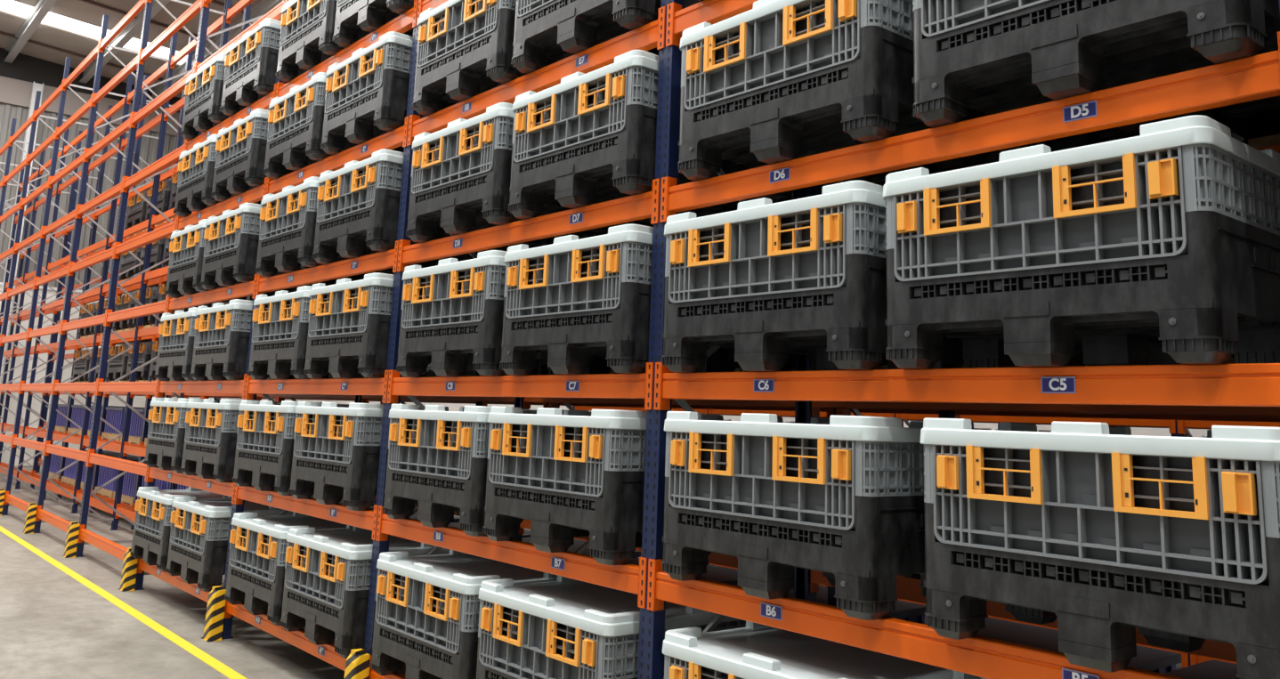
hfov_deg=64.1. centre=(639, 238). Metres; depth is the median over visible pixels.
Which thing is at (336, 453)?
storage box
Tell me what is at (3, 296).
beam
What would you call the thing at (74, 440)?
beam
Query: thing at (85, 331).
storage box
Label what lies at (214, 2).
trim
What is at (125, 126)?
beam
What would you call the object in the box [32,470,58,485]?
beam
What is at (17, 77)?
wall
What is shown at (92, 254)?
beam
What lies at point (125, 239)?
beam
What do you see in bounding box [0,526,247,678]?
floor marking
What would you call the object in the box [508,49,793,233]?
storage box
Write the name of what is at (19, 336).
beam
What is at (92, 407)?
crate
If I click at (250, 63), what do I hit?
storage box
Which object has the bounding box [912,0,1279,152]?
storage box
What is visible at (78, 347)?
beam
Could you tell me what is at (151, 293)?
storage box
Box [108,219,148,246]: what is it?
beam
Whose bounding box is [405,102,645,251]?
storage box
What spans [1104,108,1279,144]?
storage box
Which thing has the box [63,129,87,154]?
beam
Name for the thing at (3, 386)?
beam
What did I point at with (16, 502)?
beam
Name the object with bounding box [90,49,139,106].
beam
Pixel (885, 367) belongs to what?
wooden pallet
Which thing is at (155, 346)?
storage box
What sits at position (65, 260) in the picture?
beam
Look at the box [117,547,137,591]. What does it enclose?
guard
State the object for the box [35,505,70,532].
beam
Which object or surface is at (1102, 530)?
storage box
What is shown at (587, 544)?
frame
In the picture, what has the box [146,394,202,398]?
beam
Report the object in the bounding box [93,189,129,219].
beam
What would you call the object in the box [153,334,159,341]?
beam
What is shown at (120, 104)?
beam
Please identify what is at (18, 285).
beam
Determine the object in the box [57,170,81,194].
beam
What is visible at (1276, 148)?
beam
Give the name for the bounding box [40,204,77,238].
beam
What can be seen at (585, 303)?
storage box
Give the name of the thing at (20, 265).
frame
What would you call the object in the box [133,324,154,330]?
wooden pallet
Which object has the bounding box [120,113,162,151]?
beam
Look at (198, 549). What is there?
storage box
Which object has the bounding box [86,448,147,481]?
beam
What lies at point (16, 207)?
beam
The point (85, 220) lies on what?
beam
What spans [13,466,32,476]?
beam
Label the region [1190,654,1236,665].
beam
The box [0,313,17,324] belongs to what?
beam
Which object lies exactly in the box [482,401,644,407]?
beam
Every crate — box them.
[48,450,120,474]
[55,404,118,427]
[63,453,137,479]
[70,405,135,429]
[81,456,138,485]
[88,405,145,430]
[97,461,137,491]
[104,406,138,434]
[121,471,137,497]
[124,408,144,437]
[141,476,167,490]
[166,481,189,489]
[338,499,373,510]
[372,509,459,522]
[447,522,530,537]
[521,537,641,558]
[626,558,738,584]
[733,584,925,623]
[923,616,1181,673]
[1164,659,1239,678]
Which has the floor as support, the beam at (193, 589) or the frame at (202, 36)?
the frame at (202, 36)
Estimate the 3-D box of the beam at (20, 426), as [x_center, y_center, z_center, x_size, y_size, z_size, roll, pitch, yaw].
[-14.166,4.419,23.672,0.063,0.224,2.780,10,-13,-39]
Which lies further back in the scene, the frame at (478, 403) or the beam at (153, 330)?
the beam at (153, 330)
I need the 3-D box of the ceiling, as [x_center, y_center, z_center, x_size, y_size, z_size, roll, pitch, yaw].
[-6.896,-8.852,11.795,23.300,1.781,45.300,10,-13,-39]
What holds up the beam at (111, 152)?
attached to the frame at (6, 317)
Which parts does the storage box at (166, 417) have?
latch handle, door, latch handle, panel, lid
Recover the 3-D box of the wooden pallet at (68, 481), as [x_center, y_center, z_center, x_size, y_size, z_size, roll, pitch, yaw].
[-10.620,4.763,20.110,1.110,0.115,1.200,10,-13,-39]
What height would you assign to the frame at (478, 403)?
8.110 m
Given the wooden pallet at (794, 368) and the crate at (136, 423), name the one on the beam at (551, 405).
the wooden pallet at (794, 368)
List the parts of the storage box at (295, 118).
latch handle, door, lid, latch handle, panel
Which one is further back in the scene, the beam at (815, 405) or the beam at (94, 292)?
the beam at (94, 292)
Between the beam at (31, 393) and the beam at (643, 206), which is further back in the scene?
the beam at (31, 393)
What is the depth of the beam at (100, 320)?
14.59 m
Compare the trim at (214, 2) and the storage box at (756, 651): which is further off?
the trim at (214, 2)
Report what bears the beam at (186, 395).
attached to the frame at (202, 36)
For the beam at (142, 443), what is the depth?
16.18 m
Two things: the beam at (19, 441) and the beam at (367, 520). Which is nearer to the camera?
the beam at (367, 520)
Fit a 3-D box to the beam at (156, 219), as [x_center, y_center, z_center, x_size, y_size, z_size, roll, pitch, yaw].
[-7.055,-0.426,15.633,0.063,0.224,2.780,10,-13,-39]
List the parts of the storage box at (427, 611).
panel, latch handle, door, latch handle, panel, lid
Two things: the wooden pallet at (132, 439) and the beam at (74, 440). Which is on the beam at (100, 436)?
the wooden pallet at (132, 439)
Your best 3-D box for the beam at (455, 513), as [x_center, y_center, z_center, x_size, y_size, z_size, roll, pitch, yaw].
[-1.805,2.215,8.620,0.063,0.224,2.780,10,-13,-39]
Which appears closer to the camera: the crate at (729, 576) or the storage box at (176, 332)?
the crate at (729, 576)
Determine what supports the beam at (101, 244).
attached to the frame at (6, 317)
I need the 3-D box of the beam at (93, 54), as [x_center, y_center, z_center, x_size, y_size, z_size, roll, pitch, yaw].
[-9.580,-2.945,17.556,0.063,0.224,2.780,10,-13,-39]
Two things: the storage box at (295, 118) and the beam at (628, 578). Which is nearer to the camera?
the beam at (628, 578)
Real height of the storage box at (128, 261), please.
0.608 m
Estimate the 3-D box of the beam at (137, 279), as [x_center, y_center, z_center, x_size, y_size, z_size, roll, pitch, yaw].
[-8.882,0.776,17.603,0.063,0.224,2.780,10,-13,-39]
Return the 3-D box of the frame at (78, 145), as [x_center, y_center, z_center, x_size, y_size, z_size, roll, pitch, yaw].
[-12.751,1.562,23.439,1.130,8.110,0.102,10,-13,-39]
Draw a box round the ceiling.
[0,0,281,98]
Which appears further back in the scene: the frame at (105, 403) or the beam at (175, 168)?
the frame at (105, 403)
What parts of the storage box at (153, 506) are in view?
latch handle, door, latch handle, panel, lid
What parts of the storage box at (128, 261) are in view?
door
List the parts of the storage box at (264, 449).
latch handle, door, lid, latch handle, panel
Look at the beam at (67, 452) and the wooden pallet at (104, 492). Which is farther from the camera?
the wooden pallet at (104, 492)
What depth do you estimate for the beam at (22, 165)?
21.69 m
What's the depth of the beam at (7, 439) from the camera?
17.99 m
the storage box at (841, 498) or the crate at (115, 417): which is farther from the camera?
the crate at (115, 417)
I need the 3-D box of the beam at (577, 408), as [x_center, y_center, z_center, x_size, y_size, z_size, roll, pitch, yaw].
[-0.025,2.276,13.797,0.063,0.224,2.780,10,-13,-39]
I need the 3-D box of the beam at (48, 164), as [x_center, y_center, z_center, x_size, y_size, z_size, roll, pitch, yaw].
[-14.132,-1.864,24.616,0.063,0.224,2.780,10,-13,-39]
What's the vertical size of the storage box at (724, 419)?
0.728 m
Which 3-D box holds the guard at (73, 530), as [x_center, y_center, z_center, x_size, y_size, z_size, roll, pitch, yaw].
[-7.234,3.826,13.021,0.120,0.429,0.200,10,-13,-39]
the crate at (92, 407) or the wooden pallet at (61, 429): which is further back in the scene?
the wooden pallet at (61, 429)
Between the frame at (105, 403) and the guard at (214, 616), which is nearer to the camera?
the guard at (214, 616)
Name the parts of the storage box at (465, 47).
panel, latch handle, lid, door, latch handle, panel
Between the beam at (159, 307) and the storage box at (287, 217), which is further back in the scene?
the beam at (159, 307)
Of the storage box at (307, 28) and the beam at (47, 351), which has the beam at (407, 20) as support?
the storage box at (307, 28)
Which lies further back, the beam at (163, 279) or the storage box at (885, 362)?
the beam at (163, 279)
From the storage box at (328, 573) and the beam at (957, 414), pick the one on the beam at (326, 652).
the storage box at (328, 573)
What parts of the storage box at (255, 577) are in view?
latch handle, door, latch handle, panel, lid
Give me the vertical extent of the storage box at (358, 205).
0.728 m
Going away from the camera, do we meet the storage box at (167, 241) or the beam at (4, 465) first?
the storage box at (167, 241)
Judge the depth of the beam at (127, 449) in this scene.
15.58 m
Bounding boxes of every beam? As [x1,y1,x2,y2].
[0,137,9,156]
[0,200,20,224]
[0,243,14,260]
[0,288,8,300]
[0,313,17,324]
[0,328,27,346]
[0,380,20,393]
[0,433,12,447]
[0,461,8,468]
[0,463,16,477]
[2,153,27,186]
[2,422,23,433]
[3,349,12,356]
[3,491,29,512]
[4,275,23,291]
[5,353,24,359]
[6,277,34,299]
[8,111,33,145]
[8,390,28,394]
[10,315,29,325]
[11,434,45,455]
[13,227,41,254]
[13,346,34,356]
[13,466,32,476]
[14,204,33,224]
[16,278,33,287]
[17,470,40,486]
[18,305,40,319]
[18,380,53,394]
[19,170,38,191]
[19,177,48,209]
[19,425,38,429]
[20,243,40,258]
[24,266,46,282]
[24,426,46,437]
[25,128,56,164]
[25,320,61,340]
[29,349,48,355]
[30,390,51,395]
[32,79,63,121]
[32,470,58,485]
[33,261,69,289]
[34,187,56,210]
[34,307,54,317]
[35,341,58,353]
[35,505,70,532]
[37,426,64,442]
[38,457,42,466]
[39,149,62,174]
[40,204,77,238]
[40,266,60,276]
[41,298,64,313]
[43,440,89,466]
[45,226,65,244]
[45,479,73,499]
[47,148,85,188]
[47,254,70,272]
[48,346,76,354]
[51,378,97,396]
[51,430,81,445]
[52,353,73,362]
[53,299,82,314]
[54,93,92,139]
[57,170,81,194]
[57,391,87,396]
[58,478,91,496]
[59,253,89,269]
[59,309,106,334]
[61,40,99,90]
[61,282,83,295]
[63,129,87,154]
[64,210,94,234]
[64,336,94,349]
[64,430,98,448]
[67,242,114,275]
[70,286,100,305]
[74,490,113,514]
[75,176,123,218]
[76,238,106,260]
[76,340,111,350]
[77,524,128,560]
[81,289,117,306]
[81,435,121,452]
[83,112,131,162]
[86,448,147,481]
[88,143,119,174]
[88,238,123,257]
[89,273,110,285]
[89,391,127,396]
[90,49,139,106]
[90,489,133,511]
[93,97,124,132]
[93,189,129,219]
[95,330,135,346]
[95,378,157,396]
[97,0,145,52]
[98,435,141,456]
[101,274,142,295]
[104,295,168,326]
[104,394,146,397]
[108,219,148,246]
[110,335,153,347]
[113,215,177,259]
[114,503,135,522]
[116,276,161,296]
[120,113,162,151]
[121,138,186,193]
[122,441,145,456]
[123,219,167,243]
[126,61,168,105]
[129,63,194,128]
[129,163,174,199]
[129,392,180,397]
[136,558,210,602]
[137,0,202,64]
[137,325,159,340]
[139,441,146,456]
[144,266,168,283]
[145,467,235,503]
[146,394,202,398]
[150,207,176,228]
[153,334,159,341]
[155,373,246,399]
[160,275,167,284]
[163,96,185,121]
[165,274,257,314]
[167,210,196,224]
[168,395,214,397]
[170,15,223,69]
[172,163,178,177]
[175,177,267,230]
[183,392,242,398]
[185,83,276,150]
[194,0,285,73]
[202,0,212,8]
[202,396,276,402]
[217,396,275,401]
[224,599,346,671]
[226,0,254,24]
[234,485,378,540]
[244,370,388,403]
[254,240,398,298]
[256,394,355,400]
[265,116,408,194]
[275,0,418,97]
[276,396,382,404]
[284,397,354,401]
[360,395,514,403]
[366,399,476,404]
[368,656,405,678]
[374,494,460,516]
[375,505,647,608]
[386,362,653,409]
[396,178,659,271]
[400,399,547,407]
[406,6,665,145]
[416,0,448,25]
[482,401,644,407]
[518,519,737,568]
[523,396,794,408]
[548,402,834,417]
[575,405,707,413]
[647,558,1186,678]
[653,362,1279,410]
[659,31,1279,222]
[665,0,758,47]
[671,405,938,414]
[708,409,894,417]
[709,563,826,586]
[777,415,923,421]
[810,569,1236,662]
[811,401,1279,417]
[835,407,1279,417]
[895,413,1175,433]
[897,599,1188,668]
[954,411,1279,422]
[972,421,1211,429]
[1177,420,1279,434]
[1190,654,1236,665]
[1255,144,1279,153]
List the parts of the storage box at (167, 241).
door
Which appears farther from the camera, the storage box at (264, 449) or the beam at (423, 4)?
the storage box at (264, 449)
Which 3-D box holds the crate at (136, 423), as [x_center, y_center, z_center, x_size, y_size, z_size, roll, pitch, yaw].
[-7.932,3.100,17.197,1.102,0.445,1.170,10,-13,-39]
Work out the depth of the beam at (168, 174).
18.02 m
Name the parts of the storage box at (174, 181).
door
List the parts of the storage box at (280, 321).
latch handle, door, lid, latch handle, panel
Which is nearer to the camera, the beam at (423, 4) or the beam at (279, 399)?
the beam at (423, 4)
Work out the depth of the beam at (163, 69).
17.95 m
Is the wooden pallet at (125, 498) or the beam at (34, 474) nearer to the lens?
the wooden pallet at (125, 498)
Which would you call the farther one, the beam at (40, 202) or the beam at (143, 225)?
the beam at (40, 202)
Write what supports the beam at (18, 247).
attached to the frame at (35, 295)
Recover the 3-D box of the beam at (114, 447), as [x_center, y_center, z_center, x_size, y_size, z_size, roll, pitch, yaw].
[-8.981,3.454,17.129,0.063,0.224,2.780,10,-13,-39]
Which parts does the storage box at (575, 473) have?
panel, latch handle, door, latch handle, panel, lid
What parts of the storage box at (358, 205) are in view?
latch handle, door, lid, latch handle, panel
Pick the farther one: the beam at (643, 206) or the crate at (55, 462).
the crate at (55, 462)
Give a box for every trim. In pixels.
[0,32,162,81]
[0,81,43,384]
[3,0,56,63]
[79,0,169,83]
[79,0,215,42]
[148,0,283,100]
[210,0,243,13]
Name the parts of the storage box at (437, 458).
panel, latch handle, door, latch handle, panel, lid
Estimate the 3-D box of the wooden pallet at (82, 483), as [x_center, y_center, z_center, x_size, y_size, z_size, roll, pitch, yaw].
[-9.774,4.617,19.108,1.110,0.115,1.200,10,-13,-39]
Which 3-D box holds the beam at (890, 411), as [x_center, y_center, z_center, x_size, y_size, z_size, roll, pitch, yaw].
[1.050,1.200,7.490,0.063,0.224,2.780,10,-13,-39]
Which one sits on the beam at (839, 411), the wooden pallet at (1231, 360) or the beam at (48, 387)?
the wooden pallet at (1231, 360)
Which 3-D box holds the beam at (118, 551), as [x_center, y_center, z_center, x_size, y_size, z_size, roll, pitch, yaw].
[-6.258,3.616,12.031,0.063,0.224,2.780,10,-13,-39]
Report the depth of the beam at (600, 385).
5.68 m
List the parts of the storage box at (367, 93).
latch handle, door, lid, latch handle, panel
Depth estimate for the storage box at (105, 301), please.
19.20 m
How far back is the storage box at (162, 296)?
16.32 m
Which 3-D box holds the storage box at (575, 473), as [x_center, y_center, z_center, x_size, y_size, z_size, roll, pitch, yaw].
[-0.042,1.329,5.678,1.260,0.728,1.185,10,-13,-39]
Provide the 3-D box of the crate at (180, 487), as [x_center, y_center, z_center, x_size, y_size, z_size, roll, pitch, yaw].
[-6.173,3.722,14.904,1.102,0.445,1.170,10,-13,-39]
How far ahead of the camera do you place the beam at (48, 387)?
16.61 m
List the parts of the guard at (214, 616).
plate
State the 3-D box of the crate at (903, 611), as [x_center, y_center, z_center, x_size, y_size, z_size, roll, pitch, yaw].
[1.003,2.483,6.395,1.102,0.445,1.170,10,-13,-39]
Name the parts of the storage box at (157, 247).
door, panel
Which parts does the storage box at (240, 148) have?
latch handle, door, lid, latch handle, panel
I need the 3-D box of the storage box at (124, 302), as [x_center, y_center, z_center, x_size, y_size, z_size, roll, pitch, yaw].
[-8.718,1.379,18.522,1.251,0.608,1.169,10,-13,-39]
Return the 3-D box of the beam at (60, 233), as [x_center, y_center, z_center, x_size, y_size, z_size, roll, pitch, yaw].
[-14.001,-0.043,24.462,0.063,0.224,2.780,10,-13,-39]
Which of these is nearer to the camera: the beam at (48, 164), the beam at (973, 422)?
the beam at (973, 422)
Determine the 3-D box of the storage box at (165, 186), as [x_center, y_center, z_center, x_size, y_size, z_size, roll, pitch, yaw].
[-7.806,-0.552,17.835,1.251,0.608,1.169,10,-13,-39]
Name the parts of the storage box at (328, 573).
latch handle, door, latch handle, panel, lid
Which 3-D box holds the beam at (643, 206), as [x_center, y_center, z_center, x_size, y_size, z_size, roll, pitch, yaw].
[-0.776,-0.031,6.129,0.064,0.224,2.780,10,-13,-39]
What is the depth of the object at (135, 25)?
28.08 m
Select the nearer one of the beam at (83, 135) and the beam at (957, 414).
the beam at (957, 414)
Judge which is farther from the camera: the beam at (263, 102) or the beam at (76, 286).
the beam at (76, 286)
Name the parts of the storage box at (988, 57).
panel, door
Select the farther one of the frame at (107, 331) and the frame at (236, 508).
the frame at (107, 331)
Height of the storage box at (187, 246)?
0.728 m
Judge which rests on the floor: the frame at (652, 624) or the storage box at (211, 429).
the frame at (652, 624)
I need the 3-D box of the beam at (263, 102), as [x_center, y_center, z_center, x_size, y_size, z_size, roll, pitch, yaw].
[-4.298,-1.196,10.700,0.064,0.224,2.780,10,-13,-39]
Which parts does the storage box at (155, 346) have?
door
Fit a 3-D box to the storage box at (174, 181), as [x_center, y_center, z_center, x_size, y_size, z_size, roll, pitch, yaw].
[-6.857,-0.715,16.711,1.251,0.608,1.169,10,-13,-39]
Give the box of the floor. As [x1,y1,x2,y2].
[0,466,1182,678]
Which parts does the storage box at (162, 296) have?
door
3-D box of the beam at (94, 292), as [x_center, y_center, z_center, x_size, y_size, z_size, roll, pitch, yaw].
[-10.676,1.086,19.730,0.063,0.224,2.780,10,-13,-39]
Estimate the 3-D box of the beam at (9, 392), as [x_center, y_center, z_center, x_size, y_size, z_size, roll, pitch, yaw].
[-14.330,3.491,23.669,0.063,0.224,2.780,10,-13,-39]
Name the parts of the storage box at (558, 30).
door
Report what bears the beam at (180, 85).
attached to the frame at (202, 36)
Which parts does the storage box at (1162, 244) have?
panel, latch handle, door, lid, latch handle, panel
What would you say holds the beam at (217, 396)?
attached to the frame at (189, 60)
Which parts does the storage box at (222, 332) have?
latch handle, door, lid, latch handle, panel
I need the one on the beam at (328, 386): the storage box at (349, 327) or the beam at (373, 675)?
the storage box at (349, 327)
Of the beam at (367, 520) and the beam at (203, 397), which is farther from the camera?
the beam at (203, 397)
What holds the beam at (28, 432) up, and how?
attached to the frame at (13, 122)
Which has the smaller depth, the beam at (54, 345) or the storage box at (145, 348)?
the storage box at (145, 348)
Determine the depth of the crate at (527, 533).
9.73 m
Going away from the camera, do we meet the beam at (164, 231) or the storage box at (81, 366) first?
the beam at (164, 231)
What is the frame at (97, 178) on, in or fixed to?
on the floor
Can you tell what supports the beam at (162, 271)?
attached to the frame at (107, 331)
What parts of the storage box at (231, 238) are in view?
latch handle, door, lid, latch handle, panel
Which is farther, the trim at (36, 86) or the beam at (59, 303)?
the trim at (36, 86)
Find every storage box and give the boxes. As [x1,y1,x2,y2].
[72,349,89,381]
[78,302,97,336]
[87,348,136,380]
[93,298,115,332]
[105,345,129,380]
[113,292,136,330]
[119,247,141,280]
[125,190,147,229]
[125,342,152,380]
[129,486,228,571]
[131,286,159,327]
[137,237,164,274]
[144,397,281,473]
[145,178,171,220]
[149,340,159,380]
[153,307,243,380]
[155,283,183,323]
[162,234,170,266]
[164,218,297,302]
[165,496,315,591]
[169,173,178,210]
[173,134,261,217]
[179,53,246,140]
[180,398,348,482]
[181,291,211,312]
[189,299,299,380]
[199,202,362,295]
[210,108,294,201]
[219,17,304,116]
[224,510,372,625]
[232,399,298,495]
[246,296,253,300]
[247,285,425,380]
[254,176,430,283]
[262,72,358,178]
[275,0,364,82]
[279,526,449,658]
[288,401,448,510]
[303,272,505,379]
[311,148,517,272]
[320,31,455,154]
[332,0,413,48]
[370,549,631,678]
[382,404,591,536]
[396,250,623,377]
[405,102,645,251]
[412,0,558,115]
[476,575,745,678]
[482,406,783,565]
[499,224,793,375]
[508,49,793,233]
[511,0,699,73]
[661,180,1025,372]
[661,411,1036,620]
[662,620,1045,678]
[677,0,1001,199]
[696,186,821,218]
[723,419,794,423]
[733,355,795,369]
[874,139,1053,186]
[877,356,964,365]
[882,115,1279,369]
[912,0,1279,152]
[920,417,1279,678]
[973,428,1051,432]
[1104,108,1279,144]
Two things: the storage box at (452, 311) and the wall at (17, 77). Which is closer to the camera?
the storage box at (452, 311)
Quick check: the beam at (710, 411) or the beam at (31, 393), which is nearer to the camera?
the beam at (710, 411)
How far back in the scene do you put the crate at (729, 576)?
7.36 m
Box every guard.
[0,488,5,515]
[22,502,37,534]
[62,521,79,558]
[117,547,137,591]
[200,585,226,642]
[344,648,370,678]
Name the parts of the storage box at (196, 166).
latch handle, door, lid, latch handle, panel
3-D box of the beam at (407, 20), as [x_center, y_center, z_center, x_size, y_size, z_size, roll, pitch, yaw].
[-2.504,-1.506,8.572,0.064,0.224,2.780,10,-13,-39]
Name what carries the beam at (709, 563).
attached to the frame at (906, 422)
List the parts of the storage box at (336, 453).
latch handle, door, latch handle, panel, lid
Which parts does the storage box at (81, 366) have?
door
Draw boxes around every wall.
[0,47,242,466]
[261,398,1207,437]
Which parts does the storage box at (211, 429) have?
latch handle, door, latch handle, panel, lid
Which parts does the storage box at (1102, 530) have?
panel, latch handle, lid, door, latch handle, panel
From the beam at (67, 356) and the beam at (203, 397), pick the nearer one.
the beam at (203, 397)
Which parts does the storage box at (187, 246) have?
latch handle, door, lid, latch handle, panel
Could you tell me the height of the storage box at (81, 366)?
0.608 m
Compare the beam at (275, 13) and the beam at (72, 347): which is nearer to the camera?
the beam at (275, 13)
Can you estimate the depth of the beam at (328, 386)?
7.89 m
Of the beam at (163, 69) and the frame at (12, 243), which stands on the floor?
the frame at (12, 243)
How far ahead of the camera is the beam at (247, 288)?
10.23 m
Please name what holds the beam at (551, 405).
attached to the frame at (587, 544)
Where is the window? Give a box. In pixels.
[0,0,186,64]
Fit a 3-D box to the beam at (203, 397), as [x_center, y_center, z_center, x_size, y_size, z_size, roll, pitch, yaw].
[-5.163,1.978,13.193,0.063,0.224,2.780,10,-13,-39]
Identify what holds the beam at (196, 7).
attached to the frame at (202, 36)
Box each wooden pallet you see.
[48,471,59,480]
[54,425,65,432]
[60,476,75,486]
[67,427,81,435]
[80,333,148,345]
[80,481,92,489]
[94,486,115,499]
[99,332,152,342]
[101,432,121,441]
[113,492,134,505]
[114,327,152,340]
[120,435,141,445]
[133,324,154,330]
[733,366,795,372]
[874,364,1087,369]
[1148,357,1235,364]
[1247,133,1279,148]
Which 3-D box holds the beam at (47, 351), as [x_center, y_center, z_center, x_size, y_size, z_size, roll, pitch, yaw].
[-14.100,2.634,23.988,0.063,0.224,2.780,10,-13,-39]
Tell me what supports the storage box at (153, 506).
on the beam at (193, 589)
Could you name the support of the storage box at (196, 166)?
on the beam at (255, 195)
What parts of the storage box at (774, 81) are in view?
panel, latch handle, lid, door, latch handle, panel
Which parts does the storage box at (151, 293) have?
door, panel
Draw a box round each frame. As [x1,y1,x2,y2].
[0,90,97,500]
[0,118,69,489]
[0,150,45,463]
[0,168,24,333]
[0,170,79,472]
[1,56,133,515]
[16,164,100,474]
[30,130,127,489]
[33,14,178,533]
[56,105,160,500]
[75,0,232,557]
[89,74,202,512]
[130,36,219,529]
[134,2,264,590]
[207,2,255,401]
[221,76,361,639]
[364,1,534,656]
[372,400,482,518]
[547,402,589,553]
[637,0,818,678]
[827,407,954,606]
[894,413,909,427]
[1171,420,1192,666]
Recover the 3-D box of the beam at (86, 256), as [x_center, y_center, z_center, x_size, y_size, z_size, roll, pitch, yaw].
[-12.240,0.539,22.176,0.063,0.224,2.780,10,-13,-39]
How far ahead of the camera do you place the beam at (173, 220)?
16.59 m
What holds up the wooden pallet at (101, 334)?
on the beam
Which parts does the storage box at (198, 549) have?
latch handle, door, latch handle, panel, lid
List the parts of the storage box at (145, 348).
door, panel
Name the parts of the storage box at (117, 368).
door, panel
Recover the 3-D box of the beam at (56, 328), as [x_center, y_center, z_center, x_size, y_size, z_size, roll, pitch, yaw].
[-9.746,1.518,16.766,0.063,0.224,2.780,10,-13,-39]
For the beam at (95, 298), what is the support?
attached to the frame at (108, 128)
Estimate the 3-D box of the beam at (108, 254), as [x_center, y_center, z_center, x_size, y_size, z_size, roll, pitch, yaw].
[-7.918,0.316,14.797,0.063,0.224,2.780,10,-13,-39]
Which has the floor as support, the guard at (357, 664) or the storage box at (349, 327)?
the guard at (357, 664)
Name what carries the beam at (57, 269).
attached to the frame at (97, 178)
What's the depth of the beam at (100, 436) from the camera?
17.36 m
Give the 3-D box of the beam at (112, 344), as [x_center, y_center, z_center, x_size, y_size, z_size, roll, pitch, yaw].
[-8.718,1.705,17.606,0.063,0.224,2.780,10,-13,-39]
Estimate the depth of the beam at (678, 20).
5.03 m
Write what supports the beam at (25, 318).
attached to the frame at (97, 178)
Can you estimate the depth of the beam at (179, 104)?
16.52 m
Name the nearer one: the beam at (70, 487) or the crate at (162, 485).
the crate at (162, 485)
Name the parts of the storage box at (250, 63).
latch handle, door, lid, latch handle, panel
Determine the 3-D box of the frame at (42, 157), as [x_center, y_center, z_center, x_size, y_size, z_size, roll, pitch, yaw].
[-15.573,1.685,24.727,1.130,8.110,0.102,10,-13,-39]
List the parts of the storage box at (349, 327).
latch handle, door, lid, latch handle, panel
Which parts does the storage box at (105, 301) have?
door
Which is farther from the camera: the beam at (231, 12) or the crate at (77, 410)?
the crate at (77, 410)
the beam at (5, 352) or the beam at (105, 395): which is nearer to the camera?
the beam at (105, 395)
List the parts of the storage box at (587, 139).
panel, latch handle, door, lid, latch handle, panel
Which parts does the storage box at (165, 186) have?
door, panel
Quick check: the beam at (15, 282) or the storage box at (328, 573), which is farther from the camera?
the beam at (15, 282)
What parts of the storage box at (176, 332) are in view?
latch handle, door, lid, latch handle, panel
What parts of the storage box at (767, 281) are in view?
panel, latch handle, door, lid, latch handle, panel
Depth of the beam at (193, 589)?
9.94 m
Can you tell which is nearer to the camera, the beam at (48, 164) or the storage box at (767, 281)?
the storage box at (767, 281)
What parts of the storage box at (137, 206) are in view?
door, panel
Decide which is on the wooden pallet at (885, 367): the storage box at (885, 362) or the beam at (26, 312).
the storage box at (885, 362)
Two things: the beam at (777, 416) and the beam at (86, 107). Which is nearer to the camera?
the beam at (777, 416)
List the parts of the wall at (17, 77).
sheeting rail, sheeting rail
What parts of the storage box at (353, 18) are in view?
door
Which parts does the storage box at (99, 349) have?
door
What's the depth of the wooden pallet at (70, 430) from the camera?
19.99 m
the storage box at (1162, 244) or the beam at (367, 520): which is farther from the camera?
the beam at (367, 520)
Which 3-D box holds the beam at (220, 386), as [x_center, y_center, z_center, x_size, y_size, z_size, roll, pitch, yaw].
[-4.397,1.481,10.226,0.064,0.224,2.780,10,-13,-39]
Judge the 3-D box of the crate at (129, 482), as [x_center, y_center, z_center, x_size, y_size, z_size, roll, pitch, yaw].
[-7.967,4.032,17.032,1.102,0.445,1.170,10,-13,-39]
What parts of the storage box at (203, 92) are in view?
latch handle, door, lid, latch handle, panel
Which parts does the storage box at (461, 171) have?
panel, latch handle, door, lid, latch handle, panel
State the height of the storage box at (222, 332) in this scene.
0.728 m
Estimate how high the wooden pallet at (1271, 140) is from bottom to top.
0.115 m
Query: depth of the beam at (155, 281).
17.80 m
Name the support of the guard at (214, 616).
on the floor
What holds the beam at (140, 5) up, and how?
attached to the frame at (107, 331)
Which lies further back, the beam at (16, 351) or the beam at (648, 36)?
the beam at (16, 351)
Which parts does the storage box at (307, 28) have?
latch handle, lid, door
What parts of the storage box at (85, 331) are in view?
door, panel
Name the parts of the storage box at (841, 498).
panel, latch handle, door, latch handle, lid, panel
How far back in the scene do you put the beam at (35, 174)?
26.45 m
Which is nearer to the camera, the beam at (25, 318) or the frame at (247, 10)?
the frame at (247, 10)
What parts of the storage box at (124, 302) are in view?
door, panel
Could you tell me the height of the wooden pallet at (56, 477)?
0.115 m
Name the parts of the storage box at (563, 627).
panel, latch handle, door, latch handle, lid, panel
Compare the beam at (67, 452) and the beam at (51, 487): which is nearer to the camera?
the beam at (67, 452)
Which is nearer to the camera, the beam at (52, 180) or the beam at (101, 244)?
the beam at (52, 180)
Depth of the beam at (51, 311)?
23.69 m
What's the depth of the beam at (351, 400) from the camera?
13.69 m
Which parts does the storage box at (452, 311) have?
panel, latch handle, door, lid, latch handle, panel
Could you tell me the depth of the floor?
9.12 m
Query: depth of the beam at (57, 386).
14.46 m
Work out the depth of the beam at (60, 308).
22.41 m
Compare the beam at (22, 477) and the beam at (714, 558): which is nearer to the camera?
the beam at (714, 558)
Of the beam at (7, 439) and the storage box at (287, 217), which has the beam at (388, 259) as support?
the storage box at (287, 217)
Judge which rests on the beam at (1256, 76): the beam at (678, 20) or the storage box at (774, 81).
the storage box at (774, 81)
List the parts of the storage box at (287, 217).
latch handle, door, lid, latch handle, panel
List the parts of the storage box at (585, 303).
panel, latch handle, door, lid, latch handle, panel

